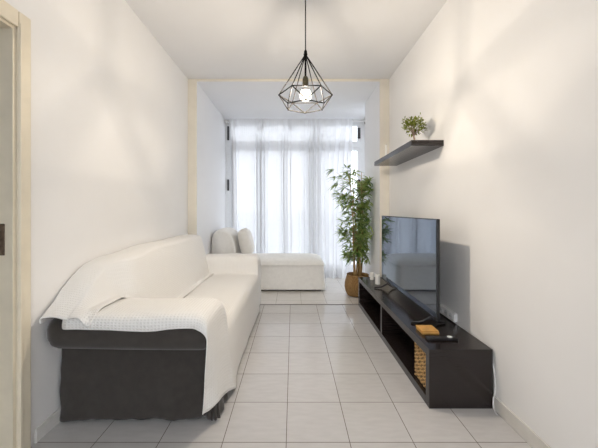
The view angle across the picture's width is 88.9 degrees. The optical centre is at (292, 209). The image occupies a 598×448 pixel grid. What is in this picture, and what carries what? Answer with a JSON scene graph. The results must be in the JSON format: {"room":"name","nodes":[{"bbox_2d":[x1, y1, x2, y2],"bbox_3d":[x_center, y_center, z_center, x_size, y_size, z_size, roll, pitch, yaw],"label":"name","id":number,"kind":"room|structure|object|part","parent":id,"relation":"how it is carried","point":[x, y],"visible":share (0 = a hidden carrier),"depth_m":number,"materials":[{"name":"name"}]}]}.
{"room":"living room","nodes":[
{"label":"living room","id":0,"kind":"room"},
{"bbox_2d":[4,0,187,445],"bbox_3d":[-1.390,-0.230,1.010,0.120,2.860,5.720,0,0,0],"label":"wall","id":1,"kind":"structure","parent":0,"point":[109,104],"depth_m":2.02,"materials":[{"name":"paint"}]},
{"bbox_2d":[0,0,30,447],"bbox_3d":[-1.384,0.122,1.008,0.152,2.155,1.045,0,0,0],"label":"door","id":2,"kind":"structure","parent":1,"relation":"in","point":[15,27],"depth_m":1.46,"materials":[{"name":"beige paint"}]},
{"bbox_3d":[-1.380,0.140,1.444,0.028,0.150,0.006,0,0,0],"label":"strike plate","id":3,"kind":"part","parent":2,"relation":"part of","materials":[{"name":"metal"}]},
{"bbox_2d":[34,407,60,443],"bbox_3d":[-1.324,1.163,2.714,0.012,0.075,2.298,0,0,0],"label":"baseboard","id":4,"kind":"structure","parent":1,"relation":"attached to","point":[40,431],"depth_m":1.63,"materials":[{"name":"paint"}]},
{"bbox_2d":[197,82,224,254],"bbox_3d":[-1.335,-0.215,4.760,0.230,2.830,1.780,0,0,0],"label":"wall","id":5,"kind":"structure","parent":0,"point":[210,122],"depth_m":4.46,"materials":[{"name":"paint"}]},
{"bbox_2d":[188,81,196,234],"bbox_3d":[-1.275,-0.215,3.867,0.110,2.830,0.006,0,0,0],"label":"trim","id":6,"kind":"structure","parent":5,"relation":"attached to","point":[192,85],"depth_m":3.86,"materials":[{"name":"beige paint"}]},
{"bbox_2d":[31,277,531,447],"bbox_3d":[-0.525,1.250,1.900,4.150,0.100,7.500,0,0,0],"label":"floor","id":7,"kind":"structure","parent":0,"point":[309,376],"depth_m":1.86,"materials":[{"name":"tile"}]},
{"bbox_2d":[47,318,228,421],"bbox_3d":[-0.860,0.760,2.698,0.908,0.879,2.205,0,0,0],"label":"sofa","id":8,"kind":"object","parent":7,"relation":"on","point":[106,374],"visible":0.42,"depth_m":1.72,"materials":[{"name":"grey fabric"}]},
{"bbox_2d":[39,234,213,327],"bbox_3d":[-1.120,0.510,2.592,0.409,0.461,2.051,0,0,0],"label":"throw","id":9,"kind":"object","parent":8,"relation":"on","point":[173,267],"visible":0.84,"depth_m":2.08,"materials":[{"name":"white fabric"}]},
{"bbox_2d":[62,253,260,414],"bbox_3d":[-0.788,0.855,2.714,0.824,0.646,2.264,0,0,0],"label":"throw","id":10,"kind":"object","parent":8,"relation":"on","point":[225,307],"visible":0.98,"depth_m":1.83,"materials":[{"name":"white fabric"}]},
{"bbox_2d":[211,227,325,290],"bbox_3d":[-0.356,0.741,4.847,1.705,0.918,0.763,0,0,0],"label":"chaise longue","id":11,"kind":"object","parent":7,"relation":"on","point":[279,271],"visible":0.58,"depth_m":4.50,"materials":[{"name":"white fabric"}]},
{"bbox_3d":[-1.013,0.541,4.842,0.392,0.518,0.702,0,0,0],"label":"backrest","id":12,"kind":"part","parent":11,"relation":"part of","materials":[{"name":"white fabric"}]},
{"bbox_2d":[238,228,254,253],"bbox_3d":[-0.735,0.500,4.800,0.240,0.419,0.430,0,0,0],"label":"cushion","id":13,"kind":"object","parent":11,"relation":"on","point":[246,243],"visible":0.92,"depth_m":4.61,"materials":[{"name":"beige fabric"}]},
{"bbox_3d":[-0.353,0.939,4.847,1.698,0.466,0.763,0,0,0],"label":"slipcover seat","id":14,"kind":"part","parent":11,"relation":"part of","materials":[{"name":"white fabric"}]},
{"bbox_2d":[260,304,357,304],"bbox_3d":[-0.055,1.208,3.870,2.550,0.023,0.024,0,0,0],"label":"trim","id":15,"kind":"structure","parent":7,"relation":"attached to","point":[260,304],"depth_m":3.86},
{"bbox_2d":[325,163,373,296],"bbox_3d":[0.739,0.280,4.243,0.705,1.840,0.771,0,0,0],"label":"bamboo","id":16,"kind":"object","parent":7,"relation":"on","point":[358,232],"visible":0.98,"depth_m":4.19,"materials":[{"name":"plant"}]},
{"bbox_2d":[344,272,368,296],"bbox_3d":[0.908,1.049,4.290,0.366,0.302,0.366,0,0,0],"label":"basket","id":17,"kind":"object","parent":7,"relation":"on","point":[351,281],"depth_m":4.18,"materials":[{"name":"brown wicker"}]},
{"bbox_2d":[358,277,492,408],"bbox_3d":[1.015,1.022,2.841,0.384,0.357,1.998,0,0,0],"label":"tv stand","id":18,"kind":"object","parent":7,"relation":"on","point":[459,374],"visible":0.91,"depth_m":1.96,"materials":[{"name":"black wood"}]},
{"bbox_3d":[1.015,1.046,3.815,0.384,0.307,0.050,0,0,0],"label":"panel","id":19,"kind":"part","parent":18,"relation":"part of","materials":[{"name":"black wood"}]},
{"bbox_2d":[370,272,373,279],"bbox_3d":[0.958,0.797,3.700,0.048,0.092,0.048,0,0,0],"label":"candle","id":20,"kind":"object","parent":18,"relation":"on","point":[371,273],"visible":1,"depth_m":3.68,"materials":[{"name":"white wax"}]},
{"bbox_2d":[375,274,379,284],"bbox_3d":[0.963,0.784,3.470,0.054,0.118,0.054,0,0,0],"label":"candle","id":21,"kind":"object","parent":18,"relation":"on","point":[377,276],"visible":1,"depth_m":3.45,"materials":[{"name":"white wax"}]},
{"bbox_3d":[1.015,1.175,2.841,0.384,0.050,1.898,0,0,0],"label":"panel","id":22,"kind":"part","parent":18,"relation":"part of","materials":[{"name":"black wood"}]},
{"bbox_2d":[374,216,444,323],"bbox_3d":[1.000,0.452,2.780,0.253,0.779,1.320,0,0,0],"label":"television","id":23,"kind":"object","parent":18,"relation":"on","point":[410,245],"visible":1,"depth_m":2.51,"materials":[{"name":"black glass"}]},
{"bbox_2d":[415,343,425,388],"bbox_3d":[0.988,1.026,2.020,0.289,0.248,0.235,0,0,0],"label":"woven basket","id":24,"kind":"object","parent":18,"relation":"on","point":[420,356],"visible":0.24,"depth_m":2.03,"materials":[{"name":"wicker"}]},
{"bbox_3d":[1.015,0.868,2.841,0.384,0.050,1.998,0,0,0],"label":"panel","id":25,"kind":"part","parent":18,"relation":"part of","materials":[{"name":"black wood"}]},
{"bbox_2d":[416,325,438,334],"bbox_3d":[0.931,0.831,2.117,0.118,0.025,0.114,0,0,0],"label":"box","id":26,"kind":"object","parent":18,"relation":"on","point":[423,329],"visible":1,"depth_m":2.09,"materials":[{"name":"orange wood"}]},
{"bbox_2d":[425,335,457,340],"bbox_3d":[0.967,0.833,1.985,0.198,0.020,0.046,0,0,0],"label":"remote control","id":27,"kind":"object","parent":18,"relation":"on","point":[429,338],"visible":1,"depth_m":1.96,"materials":[{"name":"black plastic"}]},
{"bbox_3d":[1.015,1.046,1.867,0.384,0.307,0.050,0,0,0],"label":"panel","id":28,"kind":"part","parent":18,"relation":"part of","materials":[{"name":"black wood"}]},
{"bbox_2d":[125,0,446,119],"bbox_3d":[-0.525,-1.705,1.900,4.150,0.150,7.500,0,0,0],"label":"ceiling","id":29,"kind":"structure","parent":0,"point":[206,39],"depth_m":3.06,"materials":[{"name":"paint"}]},
{"bbox_2d":[278,0,332,113],"bbox_3d":[0.090,-1.200,2.200,0.395,0.921,0.343,0,0,0],"label":"pendant lamp","id":30,"kind":"object","parent":29,"relation":"hanging from","point":[305,89],"visible":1,"depth_m":2.20,"materials":[{"name":"black metal"}]},
{"bbox_2d":[302,76,308,84],"bbox_3d":[0.090,-0.929,2.200,0.044,0.072,0.044,0,0,0],"label":"socket","id":31,"kind":"object","parent":30,"relation":"attached to","point":[305,79],"depth_m":2.18,"materials":[{"name":"gold metal"}]},
{"bbox_3d":[0.090,-1.382,2.200,0.008,0.496,0.008,0,0,0],"label":"cord","id":32,"kind":"part","parent":30,"relation":"part of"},
{"bbox_2d":[351,124,364,272],"bbox_3d":[0.075,-0.215,5.575,2.590,2.830,0.150,0,0,0],"label":"wall","id":33,"kind":"structure","parent":0,"point":[364,124],"depth_m":5.50,"materials":[{"name":"paint"}]},
{"bbox_2d":[225,122,363,270],"bbox_3d":[0.035,-0.265,5.539,2.510,2.730,0.102,0,0,0],"label":"window","id":34,"kind":"structure","parent":33,"relation":"in","point":[358,145],"depth_m":5.51,"materials":[{"name":"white glass"}]},
{"bbox_3d":[-0.372,-0.045,5.545,1.585,2.170,0.050,0,0,0],"label":"sash","id":35,"kind":"part","parent":34,"relation":"part of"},
{"bbox_3d":[0.830,-0.045,5.545,0.780,2.170,0.050,0,0,0],"label":"sash","id":36,"kind":"part","parent":34,"relation":"part of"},
{"bbox_3d":[0.830,-1.385,5.545,0.780,0.390,0.050,0,0,0],"label":"sash","id":37,"kind":"part","parent":34,"relation":"part of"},
{"bbox_2d":[225,120,364,123],"bbox_3d":[0.058,-1.565,5.425,2.509,0.040,0.150,0,0,0],"label":"curtain rod","id":38,"kind":"object","parent":33,"relation":"attached to","point":[226,121],"visible":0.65,"depth_m":5.36,"materials":[{"name":"white plastic"}]},
{"bbox_2d":[229,119,352,277],"bbox_3d":[-0.033,-0.206,5.362,2.158,2.788,0.136,0,0,0],"label":"curtain","id":39,"kind":"object","parent":38,"relation":"hanging from","point":[280,182],"visible":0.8,"depth_m":5.35,"materials":[{"name":"white fabric"}]},
{"bbox_3d":[0.055,-1.565,5.370,2.490,0.024,0.024,0,0,0],"label":"rod","id":40,"kind":"part","parent":38,"relation":"part of","materials":[{"name":"white plastic"}]},
{"bbox_2d":[365,82,379,276],"bbox_3d":[1.235,-0.215,4.260,0.270,2.830,0.780,0,0,0],"label":"wall","id":41,"kind":"structure","parent":0,"point":[372,105],"depth_m":4.17,"materials":[{"name":"paint"}]},
{"bbox_2d":[380,81,388,276],"bbox_3d":[1.160,-0.215,3.867,0.120,2.830,0.006,0,0,0],"label":"trim","id":42,"kind":"structure","parent":41,"relation":"attached to","point":[384,85],"depth_m":3.86,"materials":[{"name":"beige paint"}]},
{"bbox_2d":[389,0,597,447],"bbox_3d":[1.295,-0.230,1.010,0.150,2.860,5.720,0,0,0],"label":"wall","id":43,"kind":"structure","parent":0,"point":[509,88],"depth_m":1.64,"materials":[{"name":"paint"}]},
{"bbox_2d":[188,79,388,81],"bbox_3d":[-0.055,-1.645,3.867,2.550,0.030,0.006,0,0,0],"label":"trim","id":44,"kind":"structure","parent":43,"relation":"attached to","point":[197,80],"depth_m":3.86,"materials":[{"name":"beige paint"}]},
{"bbox_2d":[374,140,443,165],"bbox_3d":[1.088,-0.542,3.028,0.262,0.047,1.124,0,0,0],"label":"wall shelf","id":45,"kind":"object","parent":43,"relation":"attached to","point":[412,149],"visible":1,"depth_m":2.75,"materials":[{"name":"black wood"}]},
{"bbox_2d":[401,112,427,139],"bbox_3d":[1.048,-0.697,2.656,0.227,0.267,0.226,0,0,-35],"label":"potted plant","id":46,"kind":"object","parent":45,"relation":"on","point":[410,122],"visible":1,"depth_m":2.64,"materials":[{"name":"green plant"}]},
{"bbox_2d":[440,303,456,321],"bbox_3d":[1.204,0.800,2.415,0.032,0.064,0.310,0,0,0],"label":"wall outlet","id":47,"kind":"object","parent":43,"relation":"attached to","point":[444,310],"visible":0.7,"depth_m":2.34,"materials":[{"name":"white plastic"}]},
{"bbox_2d":[492,366,497,414],"bbox_3d":[1.209,1.048,1.840,0.022,0.303,0.125,0,0,11],"label":"power cable","id":48,"kind":"object","parent":43,"relation":"attached to","point":[493,366],"visible":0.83,"depth_m":1.83,"materials":[{"name":"white plastic"}]},
{"bbox_2d":[493,394,550,447],"bbox_3d":[1.214,1.160,1.081,0.012,0.080,5.563,0,0,0],"label":"baseboard","id":49,"kind":"structure","parent":43,"relation":"attached to","point":[513,420],"depth_m":1.63,"materials":[{"name":"tile"}]}
]}

